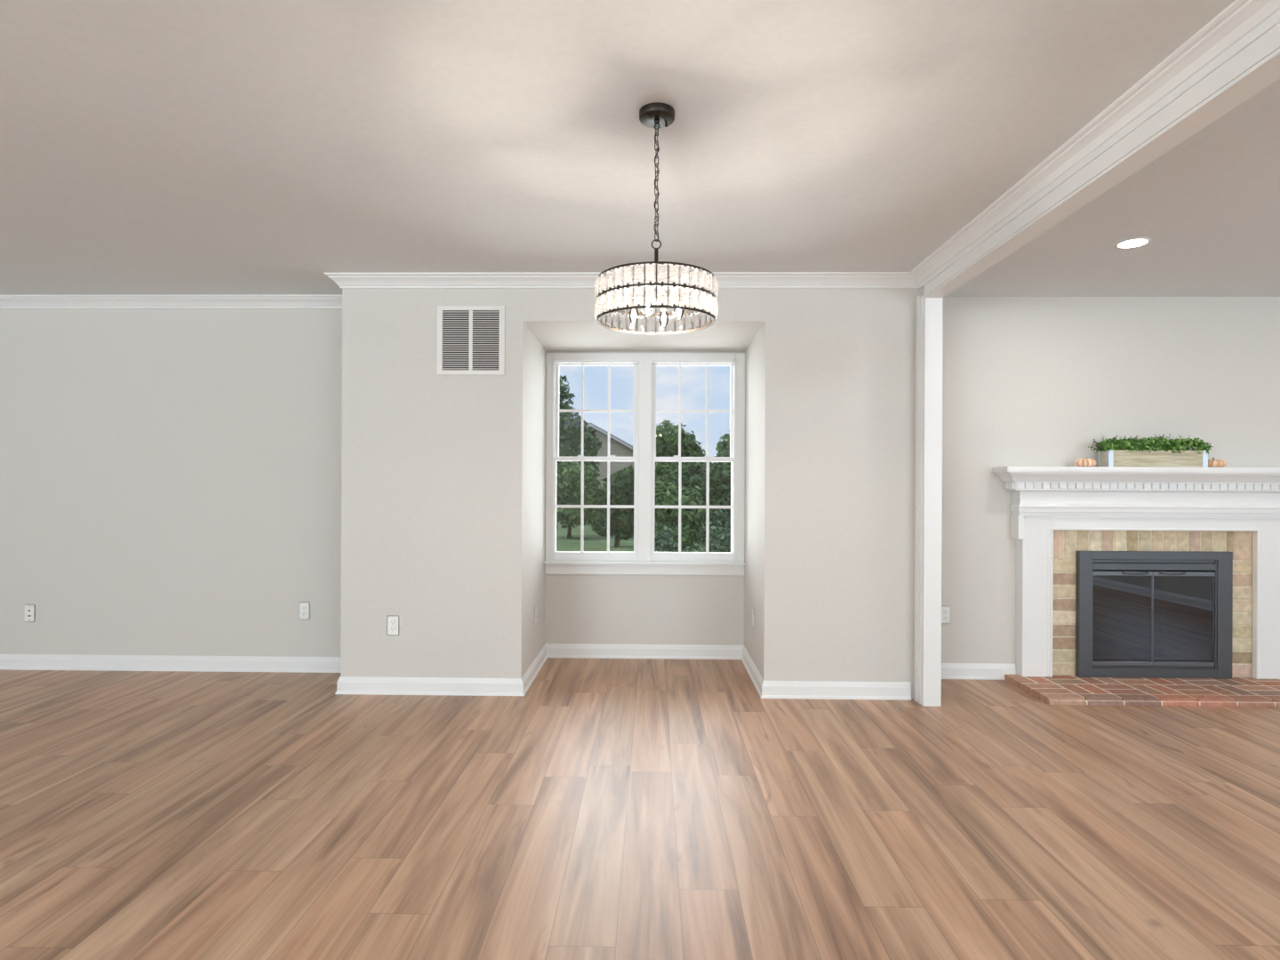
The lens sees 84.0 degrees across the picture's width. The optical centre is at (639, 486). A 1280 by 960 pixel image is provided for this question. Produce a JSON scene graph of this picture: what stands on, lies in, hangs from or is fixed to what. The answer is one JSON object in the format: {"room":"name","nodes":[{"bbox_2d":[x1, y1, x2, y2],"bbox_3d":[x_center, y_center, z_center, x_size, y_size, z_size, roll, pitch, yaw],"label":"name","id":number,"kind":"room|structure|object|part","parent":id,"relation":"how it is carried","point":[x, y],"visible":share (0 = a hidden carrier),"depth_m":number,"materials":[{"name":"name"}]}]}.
{"room":"empty dining room","nodes":[
{"label":"empty dining room","id":0,"kind":"room"},
{"bbox_2d":[0,308,342,656],"bbox_3d":[-3.671,-0.017,4.969,3.875,2.440,0.600,0,0,1],"label":"wall","id":1,"kind":"structure","parent":0,"point":[171,478],"depth_m":4.66,"materials":[{"name":"paint"}]},
{"bbox_2d":[24,604,34,622],"bbox_3d":[-4.009,0.833,4.670,0.070,0.115,0.009,0,0,1],"label":"electrical outlet","id":2,"kind":"object","parent":1,"relation":"attached to","point":[29,609],"visible":1,"depth_m":4.67,"materials":[{"name":"white plastic"}]},
{"bbox_2d":[0,295,342,308],"bbox_3d":[-3.673,-1.200,4.631,3.874,0.072,0.075,0,0,1],"label":"crown molding","id":3,"kind":"structure","parent":1,"relation":"attached to","point":[6,301],"depth_m":4.62,"materials":[{"name":"white paint"}]},
{"bbox_2d":[298,601,309,619],"bbox_3d":[-2.190,0.812,4.636,0.070,0.115,0.008,0,0,1],"label":"wall outlet","id":4,"kind":"object","parent":1,"relation":"attached to","point":[303,606],"visible":1,"depth_m":4.63,"materials":[{"name":"white plastic"}]},
{"bbox_2d":[340,288,918,698],"bbox_3d":[-0.021,0.000,4.666,3.435,2.440,1.070,0,0,1],"label":"wall","id":5,"kind":"structure","parent":0,"point":[444,476],"depth_m":4.15,"materials":[{"name":"paint"}]},
{"bbox_2d":[387,616,399,635],"bbox_3d":[-1.442,0.814,4.153,0.070,0.115,0.008,0,0,1],"label":"wall outlet","id":6,"kind":"object","parent":5,"relation":"attached to","point":[393,621],"visible":1,"depth_m":4.15,"materials":[{"name":"white plastic"}]},
{"bbox_2d":[390,626,395,631],"bbox_3d":[-1.442,0.833,4.150,0.033,0.028,0.003,0,0,1],"label":"receptacle","id":7,"kind":"object","parent":6,"relation":"attached to","point":[392,628],"depth_m":4.15,"materials":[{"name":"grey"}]},
{"bbox_2d":[390,619,395,624],"bbox_3d":[-1.442,0.794,4.150,0.033,0.028,0.003,0,0,1],"label":"receptacle","id":8,"kind":"object","parent":6,"relation":"attached to","point":[392,621],"depth_m":4.15,"materials":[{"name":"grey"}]},
{"bbox_2d":[0,643,911,700],"bbox_3d":[-2.027,1.162,4.618,7.187,0.097,0.941,0,0,1],"label":"baseboard","id":9,"kind":"structure","parent":5,"relation":"attached to","point":[820,690],"depth_m":4.63,"materials":[{"name":"white paint"}]},
{"bbox_2d":[436,305,504,375],"bbox_3d":[-0.986,-0.849,4.144,0.400,0.402,0.010,0,0,1],"label":"air vent","id":10,"kind":"object","parent":5,"relation":"in","point":[470,340],"visible":1,"depth_m":4.14,"materials":[{"name":"white metal"}]},
{"bbox_3d":[-1.074,-0.850,4.146,0.156,0.336,0.005,0,0,1],"label":"louvre panel","id":11,"kind":"part","parent":10,"relation":"part of","materials":[{"name":"white metal"}]},
{"bbox_3d":[-0.898,-0.849,4.143,0.156,0.336,0.005,0,0,1],"label":"louvre panel","id":12,"kind":"part","parent":10,"relation":"part of","materials":[{"name":"white metal"}]},
{"bbox_2d":[534,605,536,623],"bbox_3d":[-0.677,0.832,4.613,0.008,0.115,0.070,0,0,1],"label":"wall outlet","id":13,"kind":"object","parent":5,"relation":"attached to","point":[535,606],"visible":1,"depth_m":4.60,"materials":[{"name":"white plastic"}]},
{"bbox_2d":[552,360,639,560],"bbox_3d":[-0.310,-0.182,5.113,0.634,1.422,0.108,0,0,1],"label":"window","id":14,"kind":"structure","parent":5,"relation":"in","point":[608,556],"depth_m":5.07,"materials":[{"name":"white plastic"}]},
{"bbox_3d":[-0.312,0.155,5.086,0.597,0.722,0.038,0,0,1],"label":"sash","id":15,"kind":"part","parent":14,"relation":"part of","materials":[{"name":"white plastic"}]},
{"bbox_3d":[-0.308,-0.533,5.129,0.597,0.692,0.035,0,0,1],"label":"sash","id":16,"kind":"part","parent":14,"relation":"part of","materials":[{"name":"glass"}]},
{"bbox_2d":[544,560,745,575],"bbox_3d":[0.032,0.579,5.011,1.408,0.097,0.078,0,0,1],"label":"sill","id":17,"kind":"structure","parent":5,"relation":"attached to","point":[555,566],"depth_m":5.03,"materials":[{"name":"white paint"}]},
{"bbox_2d":[545,352,744,561],"bbox_3d":[0.036,-0.207,5.037,1.408,1.474,0.027,0,0,1],"label":"window frame","id":18,"kind":"structure","parent":5,"relation":"attached to","point":[644,443],"depth_m":5.03,"materials":[{"name":"white paint"}]},
{"bbox_2d":[650,360,734,561],"bbox_3d":[0.372,-0.179,5.100,0.615,1.422,0.108,0,0,1],"label":"window","id":19,"kind":"structure","parent":5,"relation":"in","point":[723,556],"depth_m":5.06,"materials":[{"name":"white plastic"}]},
{"bbox_3d":[0.374,-0.530,5.117,0.578,0.692,0.035,0,0,1],"label":"sash","id":20,"kind":"part","parent":19,"relation":"part of","materials":[{"name":"white plastic"}]},
{"bbox_3d":[0.373,0.158,5.073,0.584,0.722,0.038,0,0,1],"label":"sash","id":21,"kind":"part","parent":19,"relation":"part of","materials":[{"name":"white plastic"}]},
{"bbox_2d":[752,607,754,626],"bbox_3d":[0.723,0.833,4.537,0.008,0.115,0.070,0,0,1],"label":"wall outlet","id":22,"kind":"object","parent":5,"relation":"attached to","point":[753,609],"visible":1,"depth_m":4.52,"materials":[{"name":"white plastic"}]},
{"bbox_2d":[0,657,1279,959],"bbox_3d":[-0.051,1.280,0.236,11.300,0.120,9.770,0,0,1],"label":"floor","id":23,"kind":"structure","parent":0,"point":[610,809],"depth_m":2.58,"materials":[{"name":"brown wood"}]},
{"bbox_2d":[1004,673,1279,707],"bbox_3d":[3.207,1.216,4.253,1.797,0.036,0.544,0,0,1],"label":"brick hearth","id":24,"kind":"object","parent":23,"relation":"on","point":[1056,690],"visible":0.96,"depth_m":4.17,"materials":[{"name":"red brick"}]},
{"bbox_2d":[992,466,1279,679],"bbox_3d":[3.216,0.541,4.428,1.940,1.314,0.194,0,0,1],"label":"fireplace mantel","id":25,"kind":"object","parent":24,"relation":"on","point":[1045,500],"visible":1,"depth_m":4.43,"materials":[{"name":"white paint"}]},
{"bbox_3d":[2.493,0.691,4.496,0.187,1.008,0.086,0,0,1],"label":"leg","id":26,"kind":"part","parent":25,"relation":"part of","materials":[{"name":"white paint"}]},
{"bbox_2d":[1074,456,1096,466],"bbox_3d":[2.773,-0.151,4.425,0.115,0.065,0.115,0,0,-10],"label":"pumpkin","id":27,"kind":"object","parent":25,"relation":"on","point":[1081,462],"visible":0.88,"depth_m":4.39,"materials":[{"name":"beige"}]},
{"bbox_2d":[992,466,1279,472],"bbox_3d":[3.219,-0.100,4.428,1.940,0.034,0.194,0,0,1],"label":"shelf","id":28,"kind":"object","parent":25,"relation":"attached to","point":[998,469],"depth_m":4.34,"materials":[{"name":"white paint"}]},
{"bbox_3d":[3.219,-0.053,4.434,1.900,0.059,0.182,0,0,1],"label":"bed moulding","id":29,"kind":"part","parent":25,"relation":"part of","materials":[{"name":"white paint"}]},
{"bbox_2d":[1088,433,1212,467],"bbox_3d":[3.178,-0.224,4.428,0.761,0.213,0.180,0,0,1],"label":"planter box","id":30,"kind":"object","parent":25,"relation":"on","point":[1176,452],"visible":1,"depth_m":4.38,"materials":[{"name":"brown wood"}]},
{"bbox_2d":[1208,457,1226,467],"bbox_3d":[3.557,-0.147,4.409,0.127,0.063,0.126,0,0,34],"label":"pumpkin","id":31,"kind":"object","parent":25,"relation":"on","point":[1212,463],"visible":0.73,"depth_m":4.36,"materials":[{"name":"beige"}]},
{"bbox_3d":[3.940,0.697,4.470,0.187,1.008,0.086,0,0,1],"label":"leg","id":32,"kind":"part","parent":25,"relation":"part of","materials":[{"name":"white paint"}]},
{"bbox_2d":[1052,529,1252,677],"bbox_3d":[3.217,0.688,4.503,1.272,1.020,0.044,0,0,1],"label":"brick surround","id":33,"kind":"object","parent":24,"relation":"on","point":[1066,542],"visible":0.52,"depth_m":4.48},
{"bbox_2d":[1075,550,1232,678],"bbox_3d":[3.228,0.803,4.708,0.947,0.790,0.566,0,0,1],"label":"fireplace insert","id":34,"kind":"object","parent":24,"relation":"on","point":[1156,614],"visible":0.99,"depth_m":4.46,"materials":[{"name":"grey metal"}]},
{"bbox_3d":[3.026,0.831,4.467,0.367,0.546,0.004,0,0,1],"label":"glass","id":35,"kind":"part","parent":34,"relation":"part of","materials":[{"name":"black glass"}]},
{"bbox_3d":[3.026,0.831,4.473,0.375,0.594,0.032,0,0,1],"label":"door","id":36,"kind":"part","parent":34,"relation":"part of","materials":[{"name":"grey glass"}]},
{"bbox_3d":[3.102,0.545,4.442,0.159,0.015,0.031,0,0,1],"label":"handle","id":37,"kind":"part","parent":34,"relation":"part of","materials":[{"name":"grey metal"}]},
{"bbox_3d":[3.216,1.136,4.469,0.755,0.009,0.032,0,0,1],"label":"rail","id":38,"kind":"part","parent":34,"relation":"part of","materials":[{"name":"grey metal"}]},
{"bbox_3d":[3.330,0.546,4.438,0.159,0.015,0.031,0,0,1],"label":"handle","id":39,"kind":"part","parent":34,"relation":"part of","materials":[{"name":"grey metal"}]},
{"bbox_3d":[3.405,0.832,4.466,0.379,0.594,0.032,0,0,1],"label":"door","id":40,"kind":"part","parent":34,"relation":"part of","materials":[{"name":"grey glass"}]},
{"bbox_3d":[3.405,0.832,4.460,0.371,0.546,0.004,0,0,1],"label":"glass","id":41,"kind":"part","parent":34,"relation":"part of","materials":[{"name":"black glass"}]},
{"bbox_2d":[0,0,1279,296],"bbox_3d":[-0.039,-1.310,0.276,11.300,0.180,9.850,0,0,1],"label":"ceiling","id":42,"kind":"structure","parent":0,"point":[148,147],"depth_m":2.50,"materials":[{"name":"paint"}]},
{"bbox_2d":[594,102,718,335],"bbox_3d":[0.054,-0.876,2.317,0.402,0.687,0.400,0,0,1],"label":"crystal pendant","id":43,"kind":"object","parent":42,"relation":"hanging from","point":[656,116],"visible":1,"depth_m":2.27,"materials":[{"name":"clear glass"}]},
{"bbox_2d":[628,298,652,324],"bbox_3d":[0.005,-0.575,2.339,0.084,0.083,0.044,0,0,1],"label":"bulb","id":44,"kind":"object","parent":43,"relation":"attached to","point":[636,301],"depth_m":2.34,"materials":[{"name":"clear glass"}]},
{"bbox_2d":[642,289,655,317],"bbox_3d":[0.030,-0.574,2.270,0.044,0.083,0.084,0,0,1],"label":"bulb socket","id":45,"kind":"object","parent":43,"relation":"attached to","point":[649,297],"depth_m":2.25,"materials":[{"name":"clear glass"}]},
{"bbox_3d":[0.053,-0.603,2.317,0.388,0.138,0.387,0,0,1],"label":"drum frame","id":46,"kind":"part","parent":43,"relation":"part of","materials":[{"name":"brown metal"}]},
{"bbox_3d":[0.053,-0.699,2.317,0.026,0.211,0.024,0,0,-41],"label":"stem","id":47,"kind":"part","parent":43,"relation":"part of","materials":[{"name":"brown metal"}]},
{"bbox_3d":[0.054,-0.992,2.317,0.018,0.397,0.018,0,0,1],"label":"cord","id":48,"kind":"part","parent":43,"relation":"part of","materials":[{"name":"brown metal"}]},
{"bbox_2d":[658,301,668,327],"bbox_3d":[0.074,-0.574,2.365,0.044,0.083,0.084,0,0,1],"label":"bulb socket","id":49,"kind":"object","parent":43,"relation":"attached to","point":[664,303],"depth_m":2.39,"materials":[{"name":"clear glass"}]},
{"bbox_2d":[658,294,684,320],"bbox_3d":[0.100,-0.574,2.296,0.084,0.083,0.044,0,0,1],"label":"bulb socket","id":50,"kind":"object","parent":43,"relation":"attached to","point":[676,298],"depth_m":2.29,"materials":[{"name":"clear glass"}]},
{"bbox_2d":[1114,237,1151,247],"bbox_3d":[2.444,-1.205,3.530,0.150,0.006,0.150,0,0,1],"label":"recessed light","id":51,"kind":"object","parent":42,"relation":"in","point":[1132,243],"visible":1,"depth_m":3.52,"materials":[{"name":"white paint"}]},
{"bbox_2d":[918,286,924,297],"bbox_3d":[1.563,0.007,-0.229,0.085,2.440,8.700,0,0,1],"label":"wall partition","id":52,"kind":"structure","parent":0,"point":[921,292],"depth_m":4.06,"materials":[{"name":"paint"}]},
{"bbox_2d":[323,0,1279,288],"bbox_3d":[-0.183,-1.185,-0.011,3.423,0.072,9.070,0,0,1],"label":"crown molding","id":53,"kind":"structure","parent":52,"relation":"attached to","point":[1240,20],"depth_m":3.17,"materials":[{"name":"white paint"}]},
{"bbox_2d":[914,14,1279,706],"bbox_3d":[1.552,0.044,-0.251,0.107,2.366,8.656,0,0,1],"label":"door frame","id":54,"kind":"structure","parent":52,"relation":"attached to","point":[1253,65],"depth_m":3.04,"materials":[{"name":"white paint"}]},
{"bbox_2d":[941,296,1279,667],"bbox_3d":[3.695,0.017,4.825,3.990,2.440,0.615,0,0,1],"label":"wall","id":55,"kind":"structure","parent":0,"point":[1028,381],"depth_m":4.54,"materials":[{"name":"paint"}]},
{"bbox_2d":[941,605,950,623],"bbox_3d":[1.949,0.822,4.545,0.070,0.115,0.008,0,0,1],"label":"wall outlet","id":56,"kind":"object","parent":55,"relation":"attached to","point":[945,610],"visible":0.94,"depth_m":4.54,"materials":[{"name":"white plastic"}]},
{"bbox_2d":[941,663,1015,679],"bbox_3d":[2.042,1.181,4.537,0.703,0.097,0.021,0,0,1],"label":"baseboard","id":57,"kind":"structure","parent":55,"relation":"attached to","point":[988,671],"depth_m":4.53,"materials":[{"name":"white paint"}]},
{"label":"outside","id":58,"kind":"structure","parent":0,"visible":0},
{"bbox_2d":[556,519,731,551],"bbox_3d":[1.149,2.050,62.594,120.000,0.050,114.790,0,0,1],"label":"lawn","id":59,"kind":"structure","parent":58,"point":[592,541],"depth_m":25.69,"materials":[{"name":"green plant"}]},
{"bbox_2d":[556,461,601,537],"bbox_3d":[-2.870,0.469,27.605,3.495,3.126,2.819,0,0,1],"label":"bushy tree","id":60,"kind":"object","parent":59,"relation":"on","point":[568,481],"visible":0.6,"depth_m":26.77,"materials":[{"name":"green plant"}]},
{"bbox_2d":[556,375,601,528],"bbox_3d":[-3.777,-1.623,33.641,3.940,7.295,3.778,0,0,1],"label":"maple tree","id":61,"kind":"object","parent":59,"relation":"on","point":[570,432],"visible":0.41,"depth_m":32.95,"materials":[{"name":"green plant"}]},
{"bbox_3d":[-3.773,-2.562,33.641,3.940,5.417,3.778,0,0,1],"label":"crown","id":62,"kind":"part","parent":61,"relation":"part of","materials":[{"name":"green plant"}]},
{"bbox_2d":[586,422,634,488],"bbox_3d":[-2.998,-0.969,48.564,10.720,5.950,9.600,0,0,1],"label":"house","id":63,"kind":"structure","parent":59,"relation":"on","point":[619,447],"depth_m":44.04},
{"bbox_2d":[589,464,634,547],"bbox_3d":[-0.707,0.647,23.619,1.983,2.788,1.416,0,0,1],"label":"round tree","id":64,"kind":"object","parent":59,"relation":"on","point":[621,483],"visible":0.83,"depth_m":23.25,"materials":[{"name":"green plant"}]},
{"bbox_2d":[631,419,705,485],"bbox_3d":[1.530,-0.721,36.930,4.110,5.539,3.665,0,0,31],"label":"round tree","id":65,"kind":"object","parent":59,"relation":"on","point":[667,437],"visible":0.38,"depth_m":36.00,"materials":[{"name":"green plant"}]},
{"bbox_2d":[650,519,694,551],"bbox_3d":[0.277,1.230,8.985,1.183,1.628,0.788,0,0,1],"label":"shrub","id":66,"kind":"object","parent":59,"relation":"on","point":[673,548],"visible":0.08,"depth_m":8.90,"materials":[{"name":"green plant"}]},
{"bbox_2d":[654,480,712,550],"bbox_3d":[0.969,0.937,20.443,2.046,2.229,1.853,0,0,30],"label":"bushy tree","id":67,"kind":"object","parent":59,"relation":"on","point":[690,531],"visible":0.66,"depth_m":20.05,"materials":[{"name":"green plant"}]},
{"bbox_2d":[657,456,731,537],"bbox_3d":[2.732,0.425,27.958,4.316,3.263,3.163,0,0,1],"label":"bushy tree","id":68,"kind":"object","parent":59,"relation":"on","point":[720,490],"visible":0.44,"depth_m":27.25,"materials":[{"name":"green plant"}]},
{"bbox_2d":[694,509,731,552],"bbox_3d":[1.294,1.166,10.042,1.378,1.767,0.986,0,0,-13],"label":"shrub","id":69,"kind":"object","parent":59,"relation":"on","point":[717,548],"visible":0.09,"depth_m":9.90,"materials":[{"name":"green plant"}]},
{"bbox_2d":[711,430,731,481],"bbox_3d":[4.735,-0.302,33.416,3.805,4.731,2.778,0,0,1],"label":"round tree","id":70,"kind":"object","parent":59,"relation":"on","point":[724,446],"visible":0.1,"depth_m":33.04,"materials":[{"name":"green plant"}]}
]}

